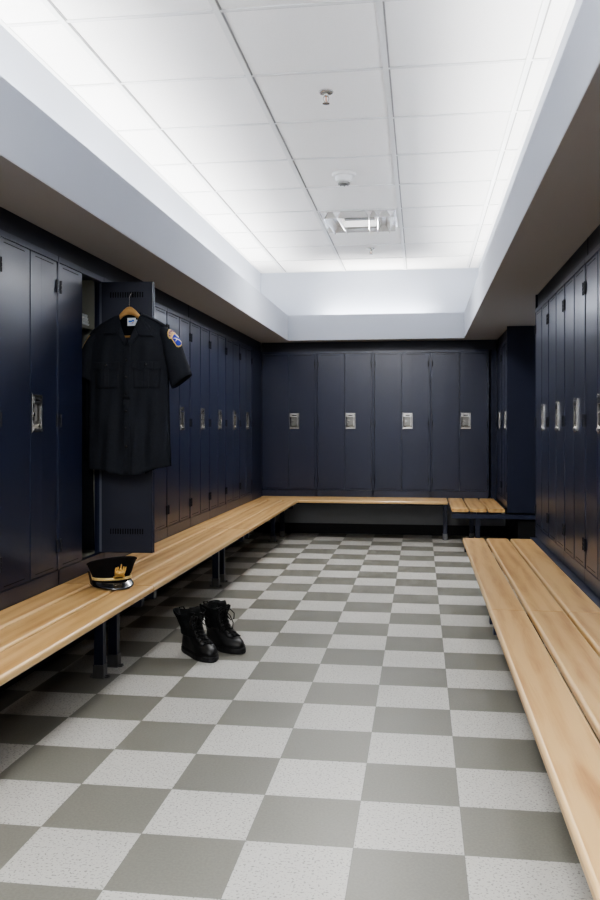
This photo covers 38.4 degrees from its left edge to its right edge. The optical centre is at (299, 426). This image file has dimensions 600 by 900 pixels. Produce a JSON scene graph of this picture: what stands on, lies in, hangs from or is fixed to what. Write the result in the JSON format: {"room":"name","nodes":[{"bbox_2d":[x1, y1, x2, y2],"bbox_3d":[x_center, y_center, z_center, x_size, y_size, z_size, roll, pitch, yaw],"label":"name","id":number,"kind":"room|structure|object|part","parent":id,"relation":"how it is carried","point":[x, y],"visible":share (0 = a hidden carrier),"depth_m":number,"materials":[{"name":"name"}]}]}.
{"room":"changing room","nodes":[
{"label":"changing room","id":0,"kind":"room"},
{"bbox_2d":[0,0,569,271],"bbox_3d":[-0.027,-1.711,3.872,2.337,0.060,10.862,0,0,8],"label":"ceiling","id":1,"kind":"structure","parent":0,"point":[419,32],"depth_m":4.44,"materials":[{"name":"tile"}]},
{"bbox_2d":[0,0,575,272],"bbox_3d":[-0.027,-1.679,3.872,2.337,0.009,10.862,0,0,8],"label":"grid","id":2,"kind":"structure","parent":1,"relation":"attached to","point":[380,4],"depth_m":4.59,"materials":[{"name":"white metal"}]},
{"bbox_2d":[319,89,333,104],"bbox_3d":[0.131,-1.649,4.314,0.076,0.063,0.076,0,0,8],"label":"sprinkler","id":3,"kind":"object","parent":1,"relation":"attached to","point":[325,92],"visible":1,"depth_m":4.31,"materials":[{"name":"silver metal"}]},
{"bbox_2d":[332,170,355,186],"bbox_3d":[0.291,-1.640,5.705,0.156,0.078,0.156,0,0,8],"label":"smoke detector","id":4,"kind":"object","parent":1,"relation":"attached to","point":[344,178],"visible":1,"depth_m":5.66,"materials":[{"name":"white plastic"}]},
{"bbox_2d":[318,209,398,233],"bbox_3d":[0.486,-1.654,6.982,0.620,0.052,0.628,0,0,8],"label":"ceiling light","id":5,"kind":"object","parent":1,"relation":"attached to","point":[380,220],"visible":1,"depth_m":6.91,"materials":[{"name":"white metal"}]},
{"bbox_2d":[0,532,599,899],"bbox_3d":[0.131,1.221,4.172,4.000,0.100,11.700,0,0,8],"label":"floor","id":6,"kind":"structure","parent":0,"point":[371,737],"depth_m":3.12,"materials":[{"name":"tile"}]},
{"bbox_2d":[0,583,153,685],"bbox_3d":[-1.081,0.964,2.979,0.460,0.415,2.296,0,0,8],"label":"bench","id":7,"kind":"object","parent":6,"relation":"on","point":[32,629],"visible":0.96,"depth_m":3.44,"materials":[{"name":"brown wood"}]},
{"bbox_3d":[-0.935,0.988,4.024,0.044,0.306,0.044,0,0,8],"label":"leg","id":8,"kind":"part","parent":7,"relation":"part of","materials":[{"name":"black metal"}]},
{"bbox_2d":[86,556,136,589],"bbox_3d":[-0.891,0.676,4.078,0.233,0.153,0.269,0,0,-31],"label":"peaked cap","id":9,"kind":"object","parent":7,"relation":"on","point":[113,573],"visible":1,"depth_m":3.99,"materials":[{"name":"black fabric"}]},
{"bbox_3d":[-0.892,0.654,4.081,0.228,0.109,0.258,0,0,-31],"label":"crown","id":10,"kind":"part","parent":9,"relation":"part of","materials":[{"name":"black fabric"}]},
{"bbox_3d":[-0.943,0.811,4.025,0.432,0.046,0.042,0,0,8],"label":"cross arm","id":11,"kind":"part","parent":7,"relation":"part of"},
{"bbox_2d":[0,530,253,692],"bbox_3d":[-1.312,1.121,4.152,0.088,0.100,11.040,0,0,8],"label":"baseboard","id":12,"kind":"structure","parent":6,"relation":"on","point":[11,682],"depth_m":4.58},
{"bbox_2d":[65,528,248,667],"bbox_3d":[-0.762,0.964,5.257,0.460,0.415,2.296,0,0,8],"label":"bench","id":13,"kind":"object","parent":6,"relation":"on","point":[174,555],"visible":0.77,"depth_m":5.00,"materials":[{"name":"brown wood"}]},
{"bbox_3d":[-0.909,0.988,4.207,0.044,0.306,0.044,0,0,8],"label":"leg","id":14,"kind":"part","parent":13,"relation":"part of","materials":[{"name":"black metal"}]},
{"bbox_3d":[-0.917,0.811,4.208,0.432,0.046,0.042,0,0,8],"label":"cross arm","id":15,"kind":"part","parent":13,"relation":"part of"},
{"bbox_3d":[-0.615,0.988,6.302,0.044,0.306,0.044,0,0,8],"label":"leg","id":16,"kind":"part","parent":13,"relation":"part of","materials":[{"name":"black metal"}]},
{"bbox_2d":[173,606,218,662],"bbox_3d":[-0.529,1.047,4.392,0.166,0.248,0.344,0,0,-35],"label":"boot","id":17,"kind":"object","parent":6,"relation":"on","point":[196,644],"visible":1,"depth_m":4.38,"materials":[{"name":"leather"}]},
{"bbox_2d":[199,600,245,653],"bbox_3d":[-0.408,1.047,4.545,0.158,0.248,0.341,0,0,-40],"label":"boot","id":18,"kind":"object","parent":6,"relation":"on","point":[224,637],"visible":0.9,"depth_m":4.52,"materials":[{"name":"leather"}]},
{"bbox_2d":[190,499,297,582],"bbox_3d":[-0.427,0.964,7.644,0.460,0.415,2.516,0,0,8],"label":"bench","id":19,"kind":"object","parent":6,"relation":"on","point":[251,515],"visible":0.75,"depth_m":7.31,"materials":[{"name":"brown wood"}]},
{"bbox_3d":[-0.590,0.988,6.485,0.044,0.306,0.044,0,0,8],"label":"leg","id":20,"kind":"part","parent":19,"relation":"part of","materials":[{"name":"black metal"}]},
{"bbox_3d":[-0.274,0.988,8.733,0.044,0.306,0.044,0,0,8],"label":"leg","id":21,"kind":"part","parent":19,"relation":"part of","materials":[{"name":"black metal"}]},
{"bbox_2d":[257,496,447,539],"bbox_3d":[0.546,0.964,9.027,1.980,0.415,0.460,0,0,8],"label":"bench","id":22,"kind":"object","parent":6,"relation":"on","point":[443,502],"visible":0.93,"depth_m":8.91,"materials":[{"name":"brown wood"}]},
{"bbox_3d":[-0.188,0.988,9.130,0.044,0.306,0.044,0,0,8],"label":"leg","id":23,"kind":"part","parent":22,"relation":"part of","materials":[{"name":"metal"}]},
{"bbox_3d":[0.542,0.804,9.027,1.915,0.028,0.024,0,0,8],"label":"rail","id":24,"kind":"part","parent":22,"relation":"part of","materials":[{"name":"metal"}]},
{"bbox_3d":[1.500,0.988,8.893,0.044,0.306,0.044,0,0,8],"label":"leg","id":25,"kind":"part","parent":22,"relation":"part of","materials":[{"name":"metal"}]},
{"bbox_2d":[254,522,504,536],"bbox_3d":[0.891,1.116,9.377,2.822,0.110,0.080,0,0,8],"label":"baseboard","id":26,"kind":"structure","parent":6,"relation":"on","point":[331,528],"depth_m":9.34,"materials":[{"name":"black"}]},
{"bbox_2d":[267,500,505,525],"bbox_3d":[0.887,0.928,9.383,2.830,0.285,0.070,0,0,8],"label":"trim","id":27,"kind":"structure","parent":26,"relation":"on","point":[301,513],"depth_m":9.36,"materials":[{"name":"grey paint"}]},
{"bbox_2d":[448,498,504,537],"bbox_3d":[1.719,0.964,8.486,0.478,0.415,1.181,0,0,8],"label":"bench","id":28,"kind":"object","parent":6,"relation":"on","point":[475,505],"visible":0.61,"depth_m":8.13,"materials":[{"name":"brown wood"}]},
{"bbox_3d":[1.784,0.988,8.949,0.044,0.306,0.044,0,0,8],"label":"leg","id":29,"kind":"part","parent":28,"relation":"part of","materials":[{"name":"metal"}]},
{"bbox_3d":[1.642,0.811,7.999,0.450,0.046,0.042,0,0,8],"label":"cross arm","id":30,"kind":"part","parent":28,"relation":"part of"},
{"bbox_3d":[1.650,0.988,7.998,0.044,0.306,0.044,0,0,8],"label":"leg","id":31,"kind":"part","parent":28,"relation":"part of","materials":[{"name":"black metal"}]},
{"bbox_2d":[505,513,534,540],"bbox_3d":[1.820,0.979,5.125,0.400,0.385,8.044,0,0,8],"label":"trim","id":32,"kind":"structure","parent":6,"relation":"on","point":[514,528],"depth_m":7.96,"materials":[{"name":"grey paint"}]},
{"bbox_2d":[496,345,500,501],"bbox_3d":[2.292,-0.029,8.718,0.562,1.570,0.597,0,0,8],"label":"locker","id":33,"kind":"object","parent":32,"relation":"on","point":[498,350],"visible":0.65,"depth_m":8.81,"materials":[{"name":"blue metal"}]},
{"bbox_3d":[2.058,-0.050,8.895,0.027,1.468,0.281,0,0,8],"label":"door","id":34,"kind":"part","parent":33,"relation":"part of","materials":[{"name":"blue metal"}]},
{"bbox_3d":[2.018,-0.050,8.613,0.030,1.468,0.285,0,0,8],"label":"door","id":35,"kind":"part","parent":33,"relation":"part of","materials":[{"name":"blue metal"}]},
{"bbox_2d":[463,538,599,643],"bbox_3d":[1.172,0.964,4.667,0.460,0.415,2.306,0,0,8],"label":"bench","id":36,"kind":"object","parent":6,"relation":"on","point":[539,584],"visible":0.66,"depth_m":4.28,"materials":[{"name":"brown wood"}]},
{"bbox_3d":[1.016,0.811,3.614,0.432,0.046,0.042,0,0,8],"label":"cross arm","id":37,"kind":"part","parent":36,"relation":"part of"},
{"bbox_2d":[535,295,537,537],"bbox_3d":[1.924,0.129,5.938,0.580,2.085,0.025,0,0,8],"label":"trim","id":38,"kind":"structure","parent":6,"relation":"on","point":[536,296],"depth_m":5.96,"materials":[{"name":"metal"}]},
{"bbox_2d":[490,610,599,899],"bbox_3d":[0.852,0.964,2.385,0.460,0.415,2.296,0,0,8],"label":"bench","id":39,"kind":"object","parent":6,"relation":"on","point":[569,749],"visible":1,"depth_m":2.37,"materials":[{"name":"brown wood"}]},
{"bbox_2d":[0,496,599,610],"bbox_3d":[0.282,0.779,5.356,2.770,0.044,8.074,0,0,8],"label":"trim","id":40,"kind":"structure","parent":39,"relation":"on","point":[582,585],"depth_m":4.52,"materials":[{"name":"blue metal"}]},
{"bbox_2d":[0,229,58,609],"bbox_3d":[-1.466,-0.029,3.861,0.562,1.570,0.596,0,0,8],"label":"locker","id":41,"kind":"object","parent":40,"relation":"on","point":[29,273],"visible":1,"depth_m":3.80,"materials":[{"name":"blue metal"}]},
{"bbox_3d":[-1.232,-0.050,3.684,0.027,1.468,0.280,0,0,8],"label":"door","id":42,"kind":"part","parent":41,"relation":"part of","materials":[{"name":"blue metal"}]},
{"bbox_3d":[-1.194,-0.060,3.885,0.028,0.184,0.104,0,0,8],"label":"handle","id":43,"kind":"part","parent":41,"relation":"part of","materials":[{"name":"silver metal"}]},
{"bbox_3d":[-1.192,-0.050,3.965,0.030,1.468,0.284,0,0,8],"label":"door","id":44,"kind":"part","parent":41,"relation":"part of","materials":[{"name":"blue metal"}]},
{"bbox_2d":[59,257,153,583],"bbox_3d":[-1.246,-0.029,4.439,0.838,1.570,0.609,0,0,8],"label":"locker","id":45,"kind":"object","parent":40,"relation":"on","point":[123,505],"visible":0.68,"depth_m":4.47,"materials":[{"name":"blue metal"}]},
{"bbox_3d":[-1.150,-0.050,4.274,0.027,1.468,0.280,0,0,8],"label":"door","id":46,"kind":"part","parent":45,"relation":"part of","materials":[{"name":"blue metal"}]},
{"bbox_3d":[-1.130,-0.029,4.416,0.034,1.570,0.594,0,0,8],"label":"frame","id":47,"kind":"part","parent":45,"relation":"part of","materials":[{"name":"blue metal"}]},
{"bbox_2d":[82,313,88,325],"bbox_3d":[-1.251,-0.577,4.578,0.180,0.062,0.240,0,0,8],"label":"folded towel","id":48,"kind":"object","parent":45,"relation":"in","point":[85,321],"visible":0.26,"depth_m":4.64,"materials":[{"name":"white fabric"}]},
{"bbox_3d":[-0.934,-0.050,4.673,0.286,1.468,0.029,0,0,5],"label":"door","id":49,"kind":"part","parent":45,"relation":"part of","materials":[{"name":"blue metal"}]},
{"bbox_2d":[119,293,139,337],"bbox_3d":[-0.911,-0.595,4.627,0.370,0.252,0.053,0,0,8],"label":"clothes hanger","id":50,"kind":"object","parent":45,"relation":"hanging from","point":[129,310],"visible":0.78,"depth_m":4.60,"materials":[{"name":"brown wood"}]},
{"bbox_2d":[82,312,191,475],"bbox_3d":[-0.896,-0.175,4.600,0.648,0.872,0.153,0,0,6],"label":"uniform shirt","id":51,"kind":"object","parent":50,"relation":"hanging from","point":[129,403],"visible":1,"depth_m":4.55,"materials":[{"name":"fabric"}]},
{"bbox_2d":[104,278,129,557],"bbox_3d":[-1.301,-0.029,5.042,0.562,1.570,0.596,0,0,8],"label":"locker","id":52,"kind":"object","parent":40,"relation":"on","point":[106,554],"visible":0.06,"depth_m":4.81,"materials":[{"name":"blue metal"}]},
{"bbox_2d":[154,301,167,542],"bbox_3d":[-1.218,-0.029,5.632,0.562,1.570,0.596,0,0,8],"label":"locker","id":53,"kind":"object","parent":40,"relation":"on","point":[160,311],"visible":0.17,"depth_m":5.74,"materials":[{"name":"blue metal"}]},
{"bbox_2d":[0,207,260,350],"bbox_3d":[-0.948,-0.865,5.879,0.050,0.101,7.120,0,0,8],"label":"trim","id":54,"kind":"structure","parent":53,"relation":"on","point":[10,222],"depth_m":4.57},
{"bbox_2d":[167,308,190,536],"bbox_3d":[-1.135,-0.029,6.222,0.562,1.570,0.596,0,0,8],"label":"locker","id":55,"kind":"object","parent":40,"relation":"on","point":[179,472],"visible":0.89,"depth_m":6.22,"materials":[{"name":"blue metal"}]},
{"bbox_3d":[-0.901,-0.050,6.045,0.027,1.468,0.280,0,0,8],"label":"door","id":56,"kind":"part","parent":55,"relation":"part of","materials":[{"name":"blue metal"}]},
{"bbox_3d":[-0.863,-0.060,6.246,0.028,0.184,0.104,0,0,8],"label":"handle","id":57,"kind":"part","parent":55,"relation":"part of","materials":[{"name":"silver metal"}]},
{"bbox_3d":[-0.861,-0.050,6.326,0.030,1.468,0.284,0,0,8],"label":"door","id":58,"kind":"part","parent":55,"relation":"part of","materials":[{"name":"blue metal"}]},
{"bbox_2d":[191,319,209,525],"bbox_3d":[-1.052,-0.029,6.812,0.562,1.570,0.596,0,0,8],"label":"locker","id":59,"kind":"object","parent":40,"relation":"on","point":[200,333],"visible":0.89,"depth_m":6.77,"materials":[{"name":"blue metal"}]},
{"bbox_3d":[-0.818,-0.050,6.635,0.027,1.468,0.280,0,0,8],"label":"door","id":60,"kind":"part","parent":59,"relation":"part of","materials":[{"name":"blue metal"}]},
{"bbox_3d":[-0.780,-0.060,6.836,0.028,0.184,0.104,0,0,8],"label":"handle","id":61,"kind":"part","parent":59,"relation":"part of","materials":[{"name":"silver metal"}]},
{"bbox_3d":[-0.778,-0.050,6.916,0.030,1.468,0.284,0,0,8],"label":"door","id":62,"kind":"part","parent":59,"relation":"part of","materials":[{"name":"blue metal"}]},
{"bbox_2d":[210,328,226,517],"bbox_3d":[-0.970,-0.029,7.402,0.562,1.570,0.596,0,0,8],"label":"locker","id":63,"kind":"object","parent":40,"relation":"on","point":[218,352],"visible":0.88,"depth_m":7.35,"materials":[{"name":"blue metal"}]},
{"bbox_3d":[-0.736,-0.050,7.225,0.027,1.468,0.280,0,0,8],"label":"door","id":64,"kind":"part","parent":63,"relation":"part of","materials":[{"name":"blue metal"}]},
{"bbox_3d":[-0.697,-0.060,7.426,0.028,0.184,0.104,0,0,8],"label":"handle","id":65,"kind":"part","parent":63,"relation":"part of","materials":[{"name":"silver metal"}]},
{"bbox_3d":[-0.695,-0.050,7.506,0.030,1.468,0.284,0,0,8],"label":"door","id":66,"kind":"part","parent":63,"relation":"part of","materials":[{"name":"blue metal"}]},
{"bbox_2d":[226,335,240,510],"bbox_3d":[-0.887,-0.029,7.993,0.562,1.570,0.596,0,0,8],"label":"locker","id":67,"kind":"object","parent":40,"relation":"on","point":[233,355],"visible":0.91,"depth_m":7.93,"materials":[{"name":"blue metal"}]},
{"bbox_3d":[-0.653,-0.050,7.816,0.027,1.468,0.280,0,0,8],"label":"door","id":68,"kind":"part","parent":67,"relation":"part of","materials":[{"name":"blue metal"}]},
{"bbox_3d":[-0.614,-0.060,8.016,0.028,0.184,0.104,0,0,8],"label":"handle","id":69,"kind":"part","parent":67,"relation":"part of","materials":[{"name":"silver metal"}]},
{"bbox_3d":[-0.612,-0.050,8.097,0.030,1.468,0.284,0,0,8],"label":"door","id":70,"kind":"part","parent":67,"relation":"part of","materials":[{"name":"blue metal"}]},
{"bbox_2d":[240,342,252,504],"bbox_3d":[-0.804,-0.029,8.583,0.562,1.570,0.596,0,0,8],"label":"locker","id":71,"kind":"object","parent":40,"relation":"on","point":[246,360],"visible":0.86,"depth_m":8.52,"materials":[{"name":"blue metal"}]},
{"bbox_3d":[-0.570,-0.050,8.406,0.027,1.468,0.280,0,0,8],"label":"door","id":72,"kind":"part","parent":71,"relation":"part of","materials":[{"name":"blue metal"}]},
{"bbox_3d":[-0.531,-0.060,8.607,0.028,0.184,0.104,0,0,8],"label":"handle","id":73,"kind":"part","parent":71,"relation":"part of","materials":[{"name":"silver metal"}]},
{"bbox_3d":[-0.529,-0.050,8.687,0.030,1.468,0.284,0,0,8],"label":"door","id":74,"kind":"part","parent":71,"relation":"part of","materials":[{"name":"blue metal"}]},
{"bbox_2d":[262,351,315,495],"bbox_3d":[-0.087,-0.029,9.624,0.610,1.570,0.562,0,0,8],"label":"locker","id":75,"kind":"object","parent":40,"relation":"on","point":[289,378],"visible":0.99,"depth_m":9.35,"materials":[{"name":"blue metal"}]},
{"bbox_3d":[-0.267,-0.050,9.390,0.287,1.468,0.027,0,0,8],"label":"door","id":76,"kind":"part","parent":75,"relation":"part of","materials":[{"name":"blue metal"}]},
{"bbox_3d":[-0.062,-0.060,9.351,0.107,0.184,0.028,0,0,8],"label":"handle","id":77,"kind":"part","parent":75,"relation":"part of","materials":[{"name":"silver metal"}]},
{"bbox_3d":[0.021,-0.050,9.349,0.291,1.468,0.030,0,0,8],"label":"door","id":78,"kind":"part","parent":75,"relation":"part of","materials":[{"name":"blue metal"}]},
{"bbox_2d":[316,351,372,496],"bbox_3d":[0.517,-0.029,9.539,0.610,1.570,0.562,0,0,8],"label":"locker","id":79,"kind":"object","parent":40,"relation":"on","point":[344,379],"visible":1,"depth_m":9.27,"materials":[{"name":"blue metal"}]},
{"bbox_3d":[0.337,-0.050,9.306,0.287,1.468,0.027,0,0,8],"label":"door","id":80,"kind":"part","parent":79,"relation":"part of","materials":[{"name":"blue metal"}]},
{"bbox_3d":[0.542,-0.060,9.267,0.107,0.184,0.028,0,0,8],"label":"handle","id":81,"kind":"part","parent":79,"relation":"part of","materials":[{"name":"silver metal"}]},
{"bbox_3d":[0.625,-0.050,9.264,0.291,1.468,0.030,0,0,8],"label":"door","id":82,"kind":"part","parent":79,"relation":"part of","materials":[{"name":"blue metal"}]},
{"bbox_2d":[252,348,495,499],"bbox_3d":[0.774,-0.029,8.970,2.540,1.570,0.580,0,0,8],"label":"trim","id":83,"kind":"structure","parent":40,"relation":"on","point":[257,357],"depth_m":9.06,"materials":[{"name":"metal"}]},
{"bbox_2d":[373,350,429,497],"bbox_3d":[1.122,-0.029,9.455,0.610,1.570,0.562,0,0,8],"label":"locker","id":84,"kind":"object","parent":40,"relation":"on","point":[401,378],"visible":1,"depth_m":9.18,"materials":[{"name":"blue metal"}]},
{"bbox_3d":[0.941,-0.050,9.221,0.287,1.468,0.027,0,0,8],"label":"door","id":85,"kind":"part","parent":84,"relation":"part of","materials":[{"name":"blue metal"}]},
{"bbox_3d":[1.147,-0.060,9.182,0.107,0.184,0.028,0,0,8],"label":"handle","id":86,"kind":"part","parent":84,"relation":"part of","materials":[{"name":"silver metal"}]},
{"bbox_3d":[1.229,-0.050,9.180,0.291,1.468,0.030,0,0,8],"label":"door","id":87,"kind":"part","parent":84,"relation":"part of","materials":[{"name":"blue metal"}]},
{"bbox_2d":[430,349,488,497],"bbox_3d":[1.726,-0.029,9.370,0.610,1.570,0.562,0,0,8],"label":"locker","id":88,"kind":"object","parent":40,"relation":"on","point":[459,379],"visible":1,"depth_m":9.10,"materials":[{"name":"blue metal"}]},
{"bbox_2d":[262,340,495,351],"bbox_3d":[0.830,-0.865,9.261,2.510,0.101,0.048,0,0,8],"label":"trim","id":89,"kind":"structure","parent":88,"relation":"on","point":[435,344],"depth_m":9.23,"materials":[{"name":"metal"}]},
{"bbox_3d":[1.545,-0.050,9.136,0.287,1.468,0.027,0,0,8],"label":"door","id":90,"kind":"part","parent":88,"relation":"part of","materials":[{"name":"blue metal"}]},
{"bbox_3d":[1.751,-0.060,9.097,0.107,0.184,0.028,0,0,8],"label":"handle","id":91,"kind":"part","parent":88,"relation":"part of","materials":[{"name":"silver metal"}]},
{"bbox_3d":[1.833,-0.050,9.095,0.291,1.468,0.030,0,0,8],"label":"door","id":92,"kind":"part","parent":88,"relation":"part of","materials":[{"name":"blue metal"}]},
{"bbox_2d":[534,297,547,546],"bbox_3d":[1.858,-0.029,5.625,0.562,1.570,0.603,0,0,8],"label":"locker","id":93,"kind":"object","parent":40,"relation":"on","point":[541,326],"visible":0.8,"depth_m":5.66,"materials":[{"name":"blue metal"}]},
{"bbox_3d":[1.625,-0.050,5.804,0.027,1.468,0.283,0,0,8],"label":"door","id":94,"kind":"part","parent":93,"relation":"part of","materials":[{"name":"blue metal"}]},
{"bbox_3d":[1.586,-0.060,5.601,0.028,0.184,0.105,0,0,8],"label":"handle","id":95,"kind":"part","parent":93,"relation":"part of","materials":[{"name":"silver metal"}]},
{"bbox_3d":[1.583,-0.050,5.519,0.030,1.468,0.287,0,0,8],"label":"door","id":96,"kind":"part","parent":93,"relation":"part of","materials":[{"name":"blue metal"}]},
{"bbox_2d":[547,280,563,561],"bbox_3d":[1.775,-0.029,5.028,0.562,1.570,0.603,0,0,8],"label":"locker","id":97,"kind":"object","parent":40,"relation":"on","point":[555,316],"visible":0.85,"depth_m":5.01,"materials":[{"name":"blue metal"}]},
{"bbox_3d":[1.541,-0.050,5.207,0.027,1.468,0.283,0,0,8],"label":"door","id":98,"kind":"part","parent":97,"relation":"part of","materials":[{"name":"blue metal"}]},
{"bbox_3d":[1.502,-0.060,5.003,0.028,0.184,0.105,0,0,8],"label":"handle","id":99,"kind":"part","parent":97,"relation":"part of","materials":[{"name":"silver metal"}]},
{"bbox_3d":[1.500,-0.050,4.922,0.030,1.468,0.287,0,0,8],"label":"door","id":100,"kind":"part","parent":97,"relation":"part of","materials":[{"name":"blue metal"}]},
{"bbox_2d":[563,259,584,581],"bbox_3d":[1.691,-0.029,4.431,0.562,1.570,0.603,0,0,8],"label":"locker","id":101,"kind":"object","parent":40,"relation":"on","point":[574,296],"visible":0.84,"depth_m":4.43,"materials":[{"name":"blue metal"}]},
{"bbox_3d":[1.457,-0.050,4.609,0.027,1.468,0.283,0,0,8],"label":"door","id":102,"kind":"part","parent":101,"relation":"part of","materials":[{"name":"blue metal"}]},
{"bbox_3d":[1.418,-0.060,4.406,0.028,0.184,0.105,0,0,8],"label":"handle","id":103,"kind":"part","parent":101,"relation":"part of","materials":[{"name":"silver metal"}]},
{"bbox_3d":[1.416,-0.050,4.325,0.030,1.468,0.287,0,0,8],"label":"door","id":104,"kind":"part","parent":101,"relation":"part of","materials":[{"name":"blue metal"}]},
{"bbox_2d":[583,243,599,596],"bbox_3d":[1.607,-0.029,3.833,0.562,1.570,0.603,0,0,8],"label":"locker","id":105,"kind":"object","parent":40,"relation":"on","point":[591,290],"visible":1,"depth_m":3.97,"materials":[{"name":"blue metal"}]},
{"bbox_3d":[1.373,-0.050,4.012,0.027,1.468,0.283,0,0,8],"label":"door","id":106,"kind":"part","parent":105,"relation":"part of","materials":[{"name":"blue metal"}]},
{"bbox_3d":[1.334,-0.060,3.809,0.028,0.184,0.105,0,0,8],"label":"handle","id":107,"kind":"part","parent":105,"relation":"part of","materials":[{"name":"silver metal"}]},
{"bbox_3d":[1.332,-0.050,3.728,0.030,1.468,0.287,0,0,8],"label":"door","id":108,"kind":"part","parent":105,"relation":"part of","materials":[{"name":"blue metal"}]},
{"bbox_3d":[1.356,-0.029,2.042,0.563,1.570,0.603,0,0,8],"label":"locker","id":109,"kind":"object","parent":40,"relation":"on","visible":0},
{"bbox_2d":[498,225,599,346],"bbox_3d":[1.551,-0.865,5.112,0.050,0.101,7.944,0,0,8],"label":"trim","id":110,"kind":"structure","parent":109,"relation":"on","point":[593,240],"depth_m":4.68,"materials":[{"name":"metal"}]},
{"bbox_3d":[0.990,0.811,3.431,0.432,0.046,0.042,0,0,8],"label":"cross arm","id":111,"kind":"part","parent":39,"relation":"part of"},
{"bbox_2d":[261,345,497,496],"bbox_3d":[0.934,-0.329,9.896,4.000,3.000,0.140,0,0,8],"label":"wall","id":112,"kind":"structure","parent":0,"point":[496,345],"depth_m":9.66,"materials":[{"name":"blue paint"}]},
{"bbox_3d":[2.025,-0.329,3.891,0.170,3.000,11.470,0,0,8],"label":"wall","id":113,"kind":"structure","parent":0,"visible":0},
{"bbox_2d":[452,508,534,519],"bbox_3d":[1.953,0.816,8.074,1.055,0.060,0.465,0,0,8],"label":"trim","id":114,"kind":"structure","parent":113,"relation":"attached to","point":[528,516],"depth_m":7.86,"materials":[{"name":"metal"}]},
{"bbox_2d":[501,339,506,507],"bbox_3d":[2.209,-0.029,8.125,0.562,1.570,0.597,0,0,8],"label":"locker","id":115,"kind":"object","parent":114,"relation":"on","point":[504,344],"visible":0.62,"depth_m":8.16,"materials":[{"name":"blue metal"}]},
{"bbox_3d":[1.975,-0.050,8.303,0.027,1.468,0.281,0,0,8],"label":"door","id":116,"kind":"part","parent":115,"relation":"part of","materials":[{"name":"blue metal"}]},
{"bbox_3d":[1.937,-0.060,8.102,0.028,0.184,0.104,0,0,8],"label":"handle","id":117,"kind":"part","parent":115,"relation":"part of","materials":[{"name":"silver metal"}]},
{"bbox_3d":[1.935,-0.050,8.021,0.030,1.468,0.285,0,0,8],"label":"door","id":118,"kind":"part","parent":115,"relation":"part of","materials":[{"name":"blue metal"}]},
{"bbox_2d":[507,326,534,512],"bbox_3d":[2.182,-0.064,7.813,0.590,1.700,0.020,0,0,8],"label":"trim","id":119,"kind":"structure","parent":113,"relation":"attached to","point":[520,339],"depth_m":7.83,"materials":[{"name":"metal"}]},
{"bbox_3d":[-1.772,-0.329,4.424,0.160,3.000,11.470,0,0,8],"label":"wall","id":120,"kind":"structure","parent":0,"visible":0},
{"bbox_2d":[0,24,260,292],"bbox_3d":[-1.532,-1.429,4.134,0.717,0.800,10.962,0,0,8],"label":"trim","id":121,"kind":"structure","parent":120,"relation":"attached to","point":[19,67],"depth_m":4.73,"materials":[{"name":"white paint"}]},
{"bbox_2d":[0,75,287,339],"bbox_3d":[-1.389,-1.050,3.956,1.050,0.262,10.650,0,0,8],"label":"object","id":122,"kind":"structure","parent":120,"relation":"attached to","point":[30,138],"depth_m":3.90,"materials":[{"name":"paint"}]},
{"bbox_2d":[0,62,599,347],"bbox_3d":[0.137,-0.917,4.217,3.980,0.004,11.590,0,0,8],"label":"soffit","id":123,"kind":"structure","parent":120,"relation":"attached to","point":[563,211],"depth_m":4.14,"materials":[{"name":"paint"}]},
{"bbox_2d":[261,268,477,315],"bbox_3d":[0.735,-1.429,9.300,2.337,0.800,0.100,0,0,8],"label":"trim","id":124,"kind":"structure","parent":120,"relation":"attached to","point":[418,290],"depth_m":9.24,"materials":[{"name":"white paint"}]},
{"bbox_2d":[288,312,463,339],"bbox_3d":[0.878,-1.050,9.495,4.000,0.262,0.950,0,0,8],"label":"trim","id":125,"kind":"structure","parent":120,"relation":"attached to","point":[402,325],"depth_m":9.03,"materials":[{"name":"paint"}]},
{"bbox_2d":[464,0,599,336],"bbox_3d":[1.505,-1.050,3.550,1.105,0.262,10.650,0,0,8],"label":"trim","id":126,"kind":"structure","parent":120,"relation":"attached to","point":[580,58],"depth_m":3.03,"materials":[{"name":"paint"}]}
]}

